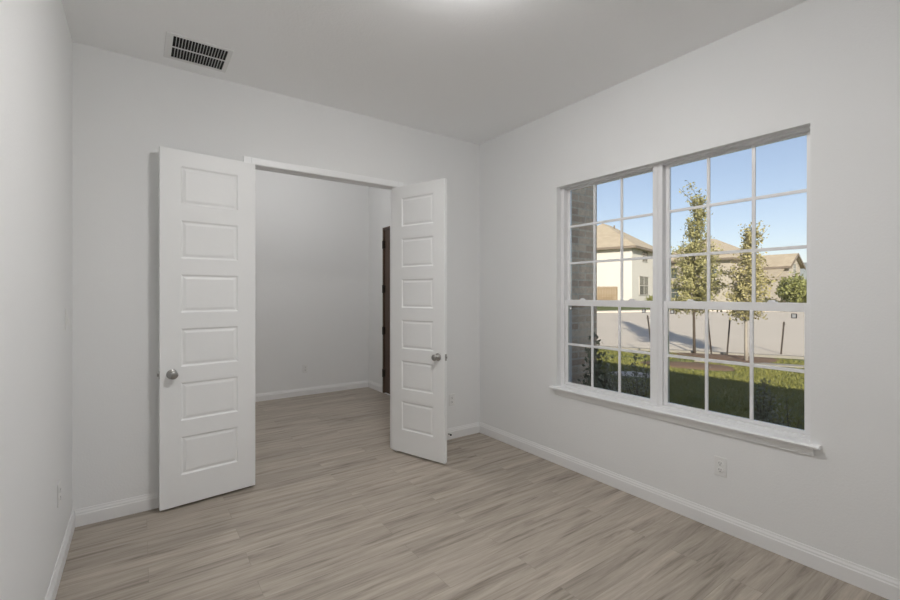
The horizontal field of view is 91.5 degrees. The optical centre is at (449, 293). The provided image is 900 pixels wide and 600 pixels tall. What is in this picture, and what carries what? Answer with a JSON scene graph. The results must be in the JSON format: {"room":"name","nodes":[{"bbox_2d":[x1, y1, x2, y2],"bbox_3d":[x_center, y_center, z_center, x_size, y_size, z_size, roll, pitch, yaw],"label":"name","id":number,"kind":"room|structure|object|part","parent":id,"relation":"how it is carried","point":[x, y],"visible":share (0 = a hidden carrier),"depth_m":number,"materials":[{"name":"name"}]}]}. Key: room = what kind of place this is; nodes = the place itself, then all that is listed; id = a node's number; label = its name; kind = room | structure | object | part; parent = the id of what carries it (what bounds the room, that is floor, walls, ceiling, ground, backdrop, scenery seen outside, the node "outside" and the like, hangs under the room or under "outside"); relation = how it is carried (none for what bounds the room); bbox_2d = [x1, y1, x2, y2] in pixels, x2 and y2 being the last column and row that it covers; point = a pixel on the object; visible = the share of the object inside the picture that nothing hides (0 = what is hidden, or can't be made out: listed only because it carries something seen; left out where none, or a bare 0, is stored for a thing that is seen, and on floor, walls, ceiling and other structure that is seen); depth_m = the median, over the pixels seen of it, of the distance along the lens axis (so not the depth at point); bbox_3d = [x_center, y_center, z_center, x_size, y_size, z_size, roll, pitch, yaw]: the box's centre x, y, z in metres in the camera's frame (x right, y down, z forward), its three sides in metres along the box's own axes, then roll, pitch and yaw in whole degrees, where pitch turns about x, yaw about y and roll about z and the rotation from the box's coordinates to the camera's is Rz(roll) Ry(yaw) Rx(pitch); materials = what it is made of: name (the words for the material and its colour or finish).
{"room":"empty home office","nodes":[
{"label":"empty home office","id":0,"kind":"room"},
{"bbox_2d":[0,0,71,599],"bbox_3d":[-1.158,-0.058,0.923,0.140,3.032,4.350,0,0,-35],"label":"wall","id":1,"kind":"structure","parent":0,"point":[36,40],"depth_m":1.72,"materials":[{"name":"paint"}]},
{"bbox_2d":[57,480,60,507],"bbox_3d":[-2.015,1.033,2.264,0.009,0.117,0.072,0,0,-35],"label":"wall outlet","id":2,"kind":"object","parent":1,"relation":"attached to","point":[59,483],"visible":1,"depth_m":2.25,"materials":[{"name":"white plastic"}]},
{"bbox_2d":[45,510,74,599],"bbox_3d":[-1.095,1.405,0.967,0.014,0.106,4.350,0,0,-35],"label":"baseboard","id":3,"kind":"structure","parent":1,"relation":"attached to","point":[51,594],"depth_m":2.28,"materials":[{"name":"paint"}]},
{"bbox_2d":[72,42,479,512],"bbox_3d":[-1.722,-0.372,3.262,4.900,3.660,0.120,0,0,-35],"label":"wall","id":4,"kind":"structure","parent":0,"point":[124,107],"depth_m":2.96,"materials":[{"name":"paint"}]},
{"bbox_2d":[157,146,254,510],"bbox_3d":[-1.699,0.231,3.109,0.630,2.421,0.137,0,0,-41],"label":"door","id":5,"kind":"structure","parent":4,"relation":"in","point":[206,375],"depth_m":3.09,"materials":[{"name":"paint"}]},
{"bbox_3d":[-1.850,0.541,2.928,0.066,0.066,0.066,0,0,-41],"label":"knob","id":6,"kind":"part","parent":5,"relation":"part of","materials":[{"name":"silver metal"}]},
{"bbox_2d":[75,422,478,526],"bbox_3d":[-1.018,1.405,3.678,3.244,0.106,0.014,0,0,-35],"label":"baseboard","id":7,"kind":"structure","parent":4,"relation":"attached to","point":[115,509],"depth_m":2.88,"materials":[{"name":"paint"}]},
{"bbox_2d":[243,156,402,450],"bbox_3d":[-1.030,0.211,3.744,1.370,2.495,0.131,0,0,-35],"label":"door frame","id":8,"kind":"structure","parent":4,"relation":"attached to","point":[260,164],"depth_m":3.78,"materials":[{"name":"paint"}]},
{"bbox_3d":[-0.996,0.211,3.695,1.370,2.495,0.011,0,0,-35],"label":"casing","id":9,"kind":"part","parent":8,"relation":"part of","materials":[{"name":"paint"}]},
{"bbox_2d":[392,178,446,463],"bbox_3d":[-0.290,0.231,3.891,0.630,2.421,0.137,0,0,36],"label":"door","id":10,"kind":"structure","parent":4,"relation":"in","point":[419,210],"depth_m":3.87,"materials":[{"name":"paint"}]},
{"bbox_3d":[-0.122,0.541,3.726,0.066,0.066,0.066,0,0,36],"label":"knob","id":11,"kind":"part","parent":10,"relation":"part of","materials":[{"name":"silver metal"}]},
{"bbox_2d":[449,393,454,405],"bbox_3d":[0.020,1.066,4.415,0.072,0.117,0.009,0,0,-35],"label":"wall outlet","id":12,"kind":"object","parent":4,"relation":"attached to","point":[451,396],"visible":1,"depth_m":4.41,"materials":[{"name":"white plastic"}]},
{"bbox_2d":[255,169,368,393],"bbox_3d":[-3.292,-0.372,5.532,5.240,3.660,0.140,0,0,-35],"label":"wall","id":13,"kind":"structure","parent":0,"point":[312,234],"depth_m":6.34,"materials":[{"name":"paint"}]},
{"bbox_2d":[303,364,307,372],"bbox_3d":[-2.077,1.073,6.300,0.072,0.117,0.009,0,0,-35],"label":"wall outlet","id":14,"kind":"object","parent":13,"relation":"attached to","point":[305,366],"visible":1,"depth_m":6.30,"materials":[{"name":"white plastic"}]},
{"bbox_2d":[255,380,382,401],"bbox_3d":[-3.136,1.405,5.260,4.900,0.106,0.484,0,0,-35],"label":"baseboard","id":15,"kind":"structure","parent":13,"relation":"attached to","point":[367,383],"depth_m":6.39,"materials":[{"name":"paint"}]},
{"bbox_2d":[62,0,807,144],"bbox_3d":[-0.366,-1.634,1.398,5.240,0.120,4.490,0,0,-35],"label":"ceiling","id":16,"kind":"structure","parent":0,"point":[473,71],"depth_m":2.77,"materials":[{"name":"paint"}]},
{"bbox_2d":[164,31,233,72],"bbox_3d":[-1.647,-1.570,2.869,0.368,0.007,0.338,0,0,-35],"label":"ceiling vent","id":17,"kind":"object","parent":16,"relation":"in","point":[177,47],"visible":1,"depth_m":2.86,"materials":[{"name":"metal"}]},
{"bbox_2d":[55,387,887,599],"bbox_3d":[-1.282,1.518,2.519,5.040,0.120,7.380,0,0,-35],"label":"floor","id":18,"kind":"structure","parent":0,"point":[331,511],"depth_m":2.62,"materials":[{"name":"wood"}]},
{"bbox_2d":[369,0,899,579],"bbox_3d":[0.857,-0.312,4.033,0.200,3.780,7.100,0,0,-35],"label":"wall","id":19,"kind":"structure","parent":0,"point":[830,67],"depth_m":2.54,"materials":[{"name":"paint"}]},
{"bbox_2d":[382,226,389,393],"bbox_3d":[-0.689,0.244,6.101,0.174,2.429,0.960,0,0,-35],"label":"door","id":20,"kind":"structure","parent":19,"relation":"in","point":[386,230],"depth_m":6.40,"materials":[{"name":"brown wood"}]},
{"bbox_2d":[561,164,656,405],"bbox_3d":[1.245,-0.059,3.473,0.084,1.710,0.869,0,0,-35],"label":"window","id":21,"kind":"structure","parent":19,"relation":"in","point":[566,193],"depth_m":3.56,"materials":[{"name":"plastic"}]},
{"bbox_3d":[1.236,0.415,3.466,0.024,0.726,0.800,0,0,-35],"label":"sash","id":22,"kind":"part","parent":21,"relation":"part of","materials":[{"name":"plastic"}]},
{"bbox_3d":[1.258,-0.404,3.482,0.022,0.994,0.800,0,0,-35],"label":"sash","id":23,"kind":"part","parent":21,"relation":"part of","materials":[{"name":"plastic"}]},
{"bbox_2d":[549,385,821,455],"bbox_3d":[1.427,0.830,3.061,0.102,0.068,1.843,0,0,-35],"label":"window sill","id":24,"kind":"structure","parent":19,"relation":"attached to","point":[774,439],"depth_m":2.79,"materials":[{"name":"paint"}]},
{"bbox_2d":[479,422,899,599],"bbox_3d":[1.564,1.405,2.849,0.014,0.106,4.350,0,0,-35],"label":"baseboard","id":25,"kind":"structure","parent":19,"relation":"attached to","point":[880,584],"depth_m":2.67,"materials":[{"name":"paint"}]},
{"bbox_2d":[714,455,726,477],"bbox_3d":[1.668,1.066,2.705,0.009,0.117,0.072,0,0,-35],"label":"wall outlet","id":26,"kind":"object","parent":19,"relation":"attached to","point":[720,464],"visible":1,"depth_m":2.70,"materials":[{"name":"white plastic"}]},
{"bbox_2d":[657,126,809,439],"bbox_3d":[1.750,-0.059,2.759,0.084,1.710,0.878,0,0,-35],"label":"window","id":27,"kind":"structure","parent":19,"relation":"in","point":[664,211],"depth_m":2.80,"materials":[{"name":"plastic"}]},
{"bbox_3d":[1.746,0.430,2.745,0.006,0.656,0.768,0,0,-35],"label":"pane","id":28,"kind":"part","parent":27,"relation":"part of","materials":[{"name":"clear glass"}]},
{"bbox_3d":[1.769,-0.418,2.761,0.006,0.938,0.772,0,0,-35],"label":"pane","id":29,"kind":"part","parent":27,"relation":"part of","materials":[{"name":"clear glass"}]},
{"bbox_3d":[1.746,0.415,2.745,0.024,0.726,0.827,0,0,-35],"label":"sash","id":30,"kind":"part","parent":27,"relation":"part of","materials":[{"name":"plastic"}]},
{"bbox_3d":[1.769,-0.404,2.761,0.022,0.994,0.827,0,0,-35],"label":"sash","id":31,"kind":"part","parent":27,"relation":"part of","materials":[{"name":"plastic"}]},
{"label":"outside","id":32,"kind":"structure","parent":0,"visible":0},
{"bbox_2d":[597,306,803,429],"bbox_3d":[27.958,1.495,60.947,109.800,0.826,140.000,0,0,-35],"label":"ground","id":33,"kind":"structure","parent":32,"point":[599,308],"depth_m":9.09,"materials":[{"name":"green plant"}]},
{"bbox_2d":[572,185,596,383],"bbox_3d":[1.123,-0.192,4.344,0.585,4.300,0.470,0,0,-35],"label":"brick pier","id":34,"kind":"structure","parent":33,"relation":"on","point":[582,199],"depth_m":4.20,"materials":[{"name":"grey brick"}]},
{"bbox_2d":[577,332,617,390],"bbox_3d":[1.334,1.085,3.976,0.428,1.469,0.443,0,0,11],"label":"shrub","id":35,"kind":"object","parent":33,"relation":"on","point":[599,382],"visible":0.16,"depth_m":3.93,"materials":[{"name":"green plant"}]},
{"bbox_2d":[597,286,617,299],"bbox_3d":[13.936,0.295,42.291,4.200,1.974,0.162,0,0,33],"label":"wooden fence","id":36,"kind":"object","parent":33,"relation":"on","point":[609,293],"visible":0.32,"depth_m":41.54,"materials":[{"name":"brown wood"}]},
{"bbox_2d":[597,223,652,300],"bbox_3d":[17.684,-3.232,49.339,10.060,9.060,12.660,0,0,40],"label":"house","id":37,"kind":"structure","parent":33,"relation":"on","point":[637,274],"depth_m":43.57,"materials":[{"name":"paint"}]},
{"bbox_3d":[19.837,-0.827,44.875,0.015,1.830,2.980,0,0,40],"label":"pane","id":38,"kind":"part","parent":37,"relation":"part of","materials":[{"name":"grey glass"}]},
{"bbox_2d":[611,371,649,377],"bbox_3d":[4.218,1.853,10.127,1.108,0.072,0.607,0,0,24],"label":"path","id":39,"kind":"structure","parent":33,"relation":"on","point":[622,372],"depth_m":10.03,"materials":[{"name":"concrete"}]},
{"bbox_2d":[646,315,649,336],"bbox_3d":[6.065,1.291,13.311,0.213,1.272,0.098,0,0,-4],"label":"stake","id":40,"kind":"object","parent":33,"relation":"on","point":[647,318],"visible":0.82,"depth_m":13.30,"materials":[{"name":"wood"}]},
{"bbox_2d":[644,295,652,300],"bbox_3d":[20.028,0.695,43.240,1.530,1.376,1.410,0,0,-19],"label":"bush","id":41,"kind":"object","parent":33,"relation":"on","point":[650,298],"visible":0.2,"depth_m":43.14,"materials":[{"name":"green plant"}]},
{"bbox_2d":[640,361,739,370],"bbox_3d":[6.169,1.856,11.481,2.489,0.103,1.137,0,0,32],"label":"mulch bed","id":42,"kind":"object","parent":33,"relation":"on","point":[695,365],"visible":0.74,"depth_m":11.10,"materials":[{"name":"brown soil"}]},
{"bbox_2d":[597,345,803,358],"bbox_3d":[8.213,1.826,13.707,46.526,0.126,0.937,0,0,29],"label":"kerb","id":43,"kind":"object","parent":33,"relation":"on","point":[629,348],"visible":0.21,"depth_m":13.49,"materials":[{"name":"concrete"}]},
{"bbox_2d":[671,239,746,301],"bbox_3d":[32.363,-2.752,54.203,12.060,8.100,9.560,0,0,-35],"label":"house","id":44,"kind":"structure","parent":33,"relation":"on","point":[726,260],"depth_m":48.66,"materials":[{"name":"beige paint"}]},
{"bbox_3d":[26.622,-0.152,52.773,0.015,1.380,1.880,0,0,-35],"label":"pane","id":45,"kind":"part","parent":44,"relation":"part of","materials":[{"name":"glass"}]},
{"bbox_2d":[709,319,711,353],"bbox_3d":[7.878,1.315,13.307,0.151,1.238,0.121,0,0,-35],"label":"stake","id":46,"kind":"object","parent":33,"relation":"on","point":[709,319],"visible":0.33,"depth_m":13.29,"materials":[{"name":"wood"}]},
{"bbox_2d":[673,353,782,361],"bbox_3d":[8.100,1.875,12.904,3.167,0.105,1.500,0,0,27],"label":"mulch bed","id":47,"kind":"object","parent":33,"relation":"on","point":[711,356],"visible":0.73,"depth_m":12.77,"materials":[{"name":"brown soil"}]},
{"bbox_2d":[669,180,729,352],"bbox_3d":[7.631,-0.825,13.641,2.118,5.462,1.863,0,0,-35],"label":"young tree","id":48,"kind":"object","parent":47,"relation":"on","point":[689,275],"visible":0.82,"depth_m":13.57,"materials":[{"name":"green plant"}]},
{"bbox_2d":[726,320,730,354],"bbox_3d":[8.463,1.338,13.309,0.135,1.199,0.110,0,0,-35],"label":"stake","id":49,"kind":"object","parent":33,"relation":"on","point":[729,320],"visible":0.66,"depth_m":13.30,"materials":[{"name":"wood"}]},
{"bbox_2d":[726,358,770,362],"bbox_3d":[8.133,1.868,12.040,1.100,0.104,1.321,0,0,-35],"label":"mulch bed","id":50,"kind":"object","parent":33,"relation":"on","point":[735,359],"visible":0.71,"depth_m":11.98,"materials":[{"name":"brown soil"}]},
{"bbox_2d":[722,220,778,360],"bbox_3d":[8.190,-0.049,12.012,1.305,3.892,1.262,0,0,37],"label":"young tree","id":51,"kind":"object","parent":33,"relation":"on","point":[746,283],"visible":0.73,"depth_m":11.97,"materials":[{"name":"green plant"}]},
{"bbox_2d":[737,253,805,302],"bbox_3d":[35.095,-1.537,47.842,7.190,5.670,3.960,0,0,-35],"label":"stone house","id":52,"kind":"structure","parent":33,"relation":"on","point":[780,265],"depth_m":46.89,"materials":[{"name":"beige"}]},
{"bbox_2d":[761,296,783,302],"bbox_3d":[23.203,0.793,32.077,1.906,1.232,1.857,0,0,6],"label":"bush","id":53,"kind":"object","parent":33,"relation":"on","point":[766,298],"visible":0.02,"depth_m":31.85,"materials":[{"name":"green plant"}]},
{"bbox_2d":[780,322,784,353],"bbox_3d":[10.101,1.388,13.310,0.130,1.080,0.112,0,0,-35],"label":"stake","id":54,"kind":"object","parent":33,"relation":"on","point":[783,322],"visible":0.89,"depth_m":13.30,"materials":[{"name":"wood"}]},
{"bbox_2d":[771,271,806,302],"bbox_3d":[23.576,-0.005,29.701,2.992,3.101,3.068,0,0,38],"label":"bush","id":55,"kind":"object","parent":33,"relation":"on","point":[795,290],"visible":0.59,"depth_m":29.34,"materials":[{"name":"green plant"}]},
{"bbox_3d":[2.565,1.806,4.806,2.800,0.091,3.398,0,0,-35],"label":"mulch bed","id":56,"kind":"object","parent":33,"relation":"on","visible":0},
{"bbox_2d":[599,361,627,391],"bbox_3d":[1.703,1.269,4.936,0.646,1.103,0.744,0,0,-16],"label":"shrub","id":57,"kind":"object","parent":56,"relation":"on","point":[626,384],"visible":0.02,"depth_m":4.92,"materials":[{"name":"green plant"}]},
{"bbox_2d":[621,353,649,397],"bbox_3d":[2.326,1.263,5.384,0.604,1.123,0.526,0,0,38],"label":"shrub","id":58,"kind":"object","parent":56,"relation":"on","point":[640,384],"visible":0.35,"depth_m":5.41,"materials":[{"name":"green plant"}]},
{"bbox_2d":[748,378,780,422],"bbox_3d":[3.684,1.397,5.162,0.381,0.861,0.352,0,0,-35],"label":"shrub","id":59,"kind":"object","parent":56,"relation":"on","point":[761,414],"visible":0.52,"depth_m":5.16,"materials":[{"name":"green plant"}]},
{"bbox_2d":[767,394,803,427],"bbox_3d":[3.505,1.431,4.590,0.341,0.783,0.324,0,0,3],"label":"shrub","id":60,"kind":"object","parent":56,"relation":"on","point":[778,422],"visible":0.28,"depth_m":4.56,"materials":[{"name":"green plant"}]},
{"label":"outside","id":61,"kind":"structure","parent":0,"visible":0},
{"bbox_2d":[800,262,806,279],"bbox_3d":[86.067,-4.679,143.114,230.000,16.274,297.000,0,0,-35],"label":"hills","id":62,"kind":"structure","parent":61,"point":[805,263],"depth_m":121.70,"materials":[{"name":"white"}]},
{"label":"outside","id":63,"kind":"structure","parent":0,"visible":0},
{"bbox_2d":[694,360,803,367],"bbox_3d":[12.068,1.859,9.536,11.806,0.046,0.425,0,0,28],"label":"sidewalk","id":64,"kind":"structure","parent":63,"point":[760,363],"depth_m":11.40,"materials":[{"name":"concrete"}]},
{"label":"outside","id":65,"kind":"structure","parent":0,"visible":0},
{"bbox_2d":[597,311,803,355],"bbox_3d":[21.259,1.484,17.528,67.392,0.824,22.025,0,0,22],"label":"fence","id":66,"kind":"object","parent":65,"point":[634,325],"visible":0.31,"depth_m":18.92,"materials":[{"name":"concrete"}]},
{"bbox_2d":[597,309,734,312],"bbox_3d":[25.210,1.222,26.509,67.012,0.556,4.917,0,0,16],"label":"kerb","id":67,"kind":"object","parent":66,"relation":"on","point":[606,311],"visible":0.17,"depth_m":30.28,"materials":[{"name":"concrete"}]}
]}

